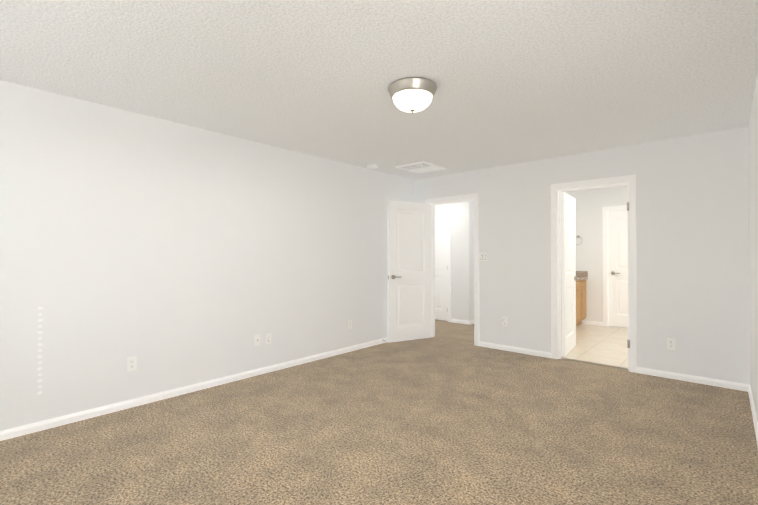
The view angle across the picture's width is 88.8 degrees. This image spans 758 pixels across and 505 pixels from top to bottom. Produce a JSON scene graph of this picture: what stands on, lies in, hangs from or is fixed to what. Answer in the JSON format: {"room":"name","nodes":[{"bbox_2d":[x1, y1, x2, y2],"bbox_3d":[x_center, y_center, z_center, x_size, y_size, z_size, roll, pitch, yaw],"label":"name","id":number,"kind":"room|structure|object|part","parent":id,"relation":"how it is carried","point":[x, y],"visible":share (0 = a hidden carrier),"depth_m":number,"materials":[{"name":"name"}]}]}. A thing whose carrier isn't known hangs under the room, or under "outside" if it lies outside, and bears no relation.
{"room":"empty bedroom","nodes":[
{"label":"empty bedroom","id":0,"kind":"room"},
{"bbox_2d":[0,80,413,430],"bbox_3d":[-1.372,0.062,4.039,0.120,2.440,5.660,0,-1,42],"label":"wall","id":1,"kind":"structure","parent":0,"point":[170,255],"depth_m":3.36,"materials":[{"name":"white paint"}]},
{"bbox_2d":[37,307,41,393],"bbox_3d":[-2.424,0.701,2.767,0.001,0.619,0.024,0,-1,42],"label":"light spots","id":2,"kind":"object","parent":1,"relation":"attached to","point":[39,350],"visible":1,"depth_m":2.77,"materials":[{"name":"white"}]},
{"bbox_2d":[127,356,136,371],"bbox_3d":[-2.038,0.919,3.191,0.009,0.115,0.070,0,-1,42],"label":"electrical outlet","id":3,"kind":"object","parent":1,"relation":"attached to","point":[131,363],"visible":1,"depth_m":3.19,"materials":[{"name":"white plastic"}]},
{"bbox_2d":[0,337,387,440],"bbox_3d":[-1.282,1.250,4.029,0.014,0.063,5.540,0,-1,42],"label":"baseboard","id":4,"kind":"structure","parent":1,"relation":"attached to","point":[52,423],"depth_m":3.34,"materials":[{"name":"white paint"}]},
{"bbox_2d":[254,334,260,345],"bbox_3d":[-1.268,0.917,4.046,0.017,0.115,0.070,0,-1,42],"label":"outlet","id":5,"kind":"object","parent":1,"relation":"attached to","point":[257,340],"visible":1,"depth_m":4.05,"materials":[{"name":"white plastic"}]},
{"bbox_2d":[265,333,270,344],"bbox_3d":[-1.184,0.925,4.145,0.009,0.115,0.070,0,-1,42],"label":"electrical outlet","id":6,"kind":"object","parent":1,"relation":"attached to","point":[268,338],"visible":1,"depth_m":4.14,"materials":[{"name":"white plastic"}]},
{"bbox_2d":[0,319,757,504],"bbox_3d":[0.378,1.336,4.529,6.060,0.100,8.740,0,-1,42],"label":"floor carpet","id":7,"kind":"object","parent":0,"point":[449,413],"visible":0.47,"depth_m":2.61,"materials":[{"name":"beige carpet"}]},
{"bbox_2d":[0,0,757,192],"bbox_3d":[0.378,-1.204,4.551,6.060,0.100,8.740,0,-1,42],"label":"ceiling","id":8,"kind":"structure","parent":0,"point":[519,81],"depth_m":2.46,"materials":[{"name":"white paint"}]},
{"bbox_2d":[367,164,377,168],"bbox_3d":[-0.084,-1.130,5.084,0.142,0.040,0.142,0,-1,42],"label":"smoke detector","id":9,"kind":"object","parent":8,"relation":"attached to","point":[372,166],"visible":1,"depth_m":5.04,"materials":[{"name":"white paint"}]},
{"bbox_2d":[388,77,436,113],"bbox_3d":[0.237,-1.074,2.743,0.346,0.191,0.346,0,-1,42],"label":"flush-mount light","id":10,"kind":"object","parent":8,"relation":"attached to","point":[412,95],"visible":1,"depth_m":2.64,"materials":[{"name":"white glass"}]},
{"bbox_2d":[396,161,445,173],"bbox_3d":[0.567,-1.141,5.226,0.460,0.014,0.520,0,-1,42],"label":"ceiling vent","id":11,"kind":"object","parent":8,"relation":"in","point":[421,167],"visible":1,"depth_m":5.20,"materials":[{"name":"white metal"}]},
{"bbox_2d":[435,201,472,321],"bbox_3d":[0.820,0.094,7.847,2.310,2.440,0.120,0,-1,42],"label":"wall","id":12,"kind":"structure","parent":0,"point":[462,260],"depth_m":7.14,"materials":[{"name":"white paint"}]},
{"bbox_2d":[435,215,446,320],"bbox_3d":[1.040,0.290,7.619,0.754,2.020,0.138,0,-1,42],"label":"hall door","id":13,"kind":"structure","parent":12,"relation":"in","point":[440,267],"depth_m":7.46,"materials":[{"name":"white paint"}]},
{"bbox_2d":[435,210,450,321],"bbox_3d":[1.055,0.255,7.636,0.910,2.115,0.156,0,-1,42],"label":"door frame","id":14,"kind":"structure","parent":12,"relation":"attached to","point":[448,212],"depth_m":7.30,"materials":[{"name":"white paint"}]},
{"bbox_2d":[452,319,467,323],"bbox_3d":[1.491,1.277,7.147,0.330,0.063,0.014,0,-1,42],"label":"baseboard","id":15,"kind":"structure","parent":12,"relation":"attached to","point":[462,321],"depth_m":7.14,"materials":[{"name":"white paint"}]},
{"bbox_2d":[473,201,473,319],"bbox_3d":[2.163,0.093,7.705,0.120,2.440,1.400,0,-1,42],"label":"wall","id":16,"kind":"structure","parent":0,"point":[473,201],"depth_m":7.15,"materials":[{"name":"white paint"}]},
{"bbox_2d":[414,127,749,384],"bbox_3d":[1.233,0.075,5.586,5.940,2.440,0.120,0,-1,42],"label":"wall","id":17,"kind":"structure","parent":0,"point":[692,248],"depth_m":4.01,"materials":[{"name":"white paint"}]},
{"bbox_2d":[388,201,430,342],"bbox_3d":[0.457,0.274,5.697,0.735,2.020,0.138,0,-1,-28],"label":"hall door","id":18,"kind":"structure","parent":17,"relation":"in","point":[409,270],"depth_m":5.67,"materials":[{"name":"white paint"}]},
{"bbox_2d":[426,193,478,345],"bbox_3d":[1.099,0.238,5.705,0.890,2.115,0.156,0,-1,42],"label":"door frame","id":19,"kind":"structure","parent":17,"relation":"attached to","point":[475,197],"depth_m":5.48,"materials":[{"name":"white paint"}]},
{"bbox_2d":[479,253,486,260],"bbox_3d":[1.429,0.062,5.321,0.116,0.116,0.014,0,-1,42],"label":"double light switch","id":20,"kind":"object","parent":17,"relation":"attached to","point":[482,256],"visible":1,"depth_m":5.32,"materials":[{"name":"white plastic"}]},
{"bbox_2d":[502,317,506,325],"bbox_3d":[1.645,0.913,5.095,0.070,0.115,0.051,0,-1,42],"label":"electrical outlet","id":21,"kind":"object","parent":17,"relation":"attached to","point":[504,321],"visible":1,"depth_m":5.09,"materials":[{"name":"white plastic"}]},
{"bbox_2d":[479,341,550,357],"bbox_3d":[1.743,1.259,5.029,0.980,0.063,0.014,0,-1,42],"label":"baseboard","id":22,"kind":"structure","parent":17,"relation":"attached to","point":[483,344],"depth_m":5.00,"materials":[{"name":"white paint"}]},
{"bbox_2d":[561,192,578,355],"bbox_3d":[2.482,0.268,5.058,0.138,2.020,0.716,0,-1,37],"label":"bathroom door","id":23,"kind":"structure","parent":17,"relation":"in","point":[568,264],"depth_m":4.96,"materials":[{"name":"white paint"}]},
{"bbox_2d":[551,175,636,372],"bbox_3d":[2.467,0.228,4.474,0.870,2.115,0.165,0,-1,42],"label":"door frame","id":24,"kind":"structure","parent":17,"relation":"attached to","point":[630,180],"depth_m":4.43,"materials":[{"name":"white paint"}]},
{"bbox_3d":[2.689,0.243,4.173,0.024,1.570,0.012,0,-1,42],"label":"bath door hinges trim","id":25,"kind":"part","parent":24,"relation":"part of","materials":[{"name":"white wood"}]},
{"bbox_2d":[667,338,674,349],"bbox_3d":[2.971,0.931,3.937,0.070,0.115,0.009,0,-1,42],"label":"electrical outlet","id":26,"kind":"object","parent":17,"relation":"attached to","point":[670,343],"visible":1,"depth_m":3.93,"materials":[{"name":"white plastic"}]},
{"bbox_2d":[637,367,743,390],"bbox_3d":[3.057,1.249,3.854,0.845,0.063,0.014,0,-1,42],"label":"baseboard","id":27,"kind":"structure","parent":17,"relation":"attached to","point":[695,379],"depth_m":3.82,"materials":[{"name":"white paint"}]},
{"bbox_2d":[561,324,628,370],"bbox_3d":[3.437,1.345,5.549,2.860,0.100,2.980,0,-1,42],"label":"floor","id":28,"kind":"structure","parent":0,"point":[604,346],"depth_m":5.26,"materials":[{"name":"beige tile"}]},
{"bbox_2d":[577,279,586,324],"bbox_3d":[3.334,0.891,6.971,0.572,0.830,0.759,0,-1,42],"label":"base cabinet","id":29,"kind":"object","parent":28,"relation":"on","point":[581,313],"depth_m":6.81,"materials":[{"name":"brown wood"}]},
{"bbox_2d":[577,275,587,278],"bbox_3d":[3.079,0.456,6.681,0.583,0.036,1.538,0,-1,42],"label":"countertop","id":30,"kind":"structure","parent":29,"relation":"on","point":[579,276],"depth_m":7.05,"materials":[{"name":"brown stone"}]},
{"bbox_2d":[566,187,626,321],"bbox_3d":[4.490,0.085,6.737,2.620,2.440,0.420,0,-1,42],"label":"wall","id":31,"kind":"structure","parent":0,"point":[590,205],"depth_m":7.01,"materials":[{"name":"white paint"}]},
{"bbox_2d":[576,271,587,274],"bbox_3d":[3.592,0.393,7.240,0.563,0.100,0.020,0,-1,42],"label":"backsplash","id":32,"kind":"structure","parent":31,"relation":"attached to","point":[577,272],"depth_m":7.11,"materials":[{"name":"brown stone"}]},
{"bbox_2d":[582,320,602,325],"bbox_3d":[3.681,1.277,7.160,0.837,0.063,0.014,0,-1,42],"label":"baseboard","id":33,"kind":"structure","parent":31,"relation":"attached to","point":[592,323],"depth_m":6.98,"materials":[{"name":"white paint"}]},
{"bbox_2d":[603,205,626,325],"bbox_3d":[4.356,0.246,6.655,0.863,2.115,0.156,0,-1,42],"label":"door frame","id":34,"kind":"structure","parent":31,"relation":"attached to","point":[605,289],"depth_m":6.86,"materials":[{"name":"white paint"}]},
{"bbox_2d":[608,210,627,327],"bbox_3d":[4.340,0.282,6.638,0.706,2.020,0.138,0,-1,42],"label":"bathroom door","id":35,"kind":"structure","parent":31,"relation":"in","point":[617,268],"depth_m":6.77,"materials":[{"name":"white paint"}]},
{"bbox_2d":[748,73,757,422],"bbox_3d":[2.564,0.049,2.530,0.120,2.440,8.660,0,-1,42],"label":"wall","id":36,"kind":"structure","parent":0,"point":[753,195],"depth_m":2.97,"materials":[{"name":"white paint"}]},
{"bbox_2d":[744,384,757,446],"bbox_3d":[1.554,1.229,1.491,0.014,0.063,5.540,0,-1,42],"label":"baseboard","id":37,"kind":"structure","parent":36,"relation":"attached to","point":[747,387],"depth_m":3.00,"materials":[{"name":"white paint"}]}
]}

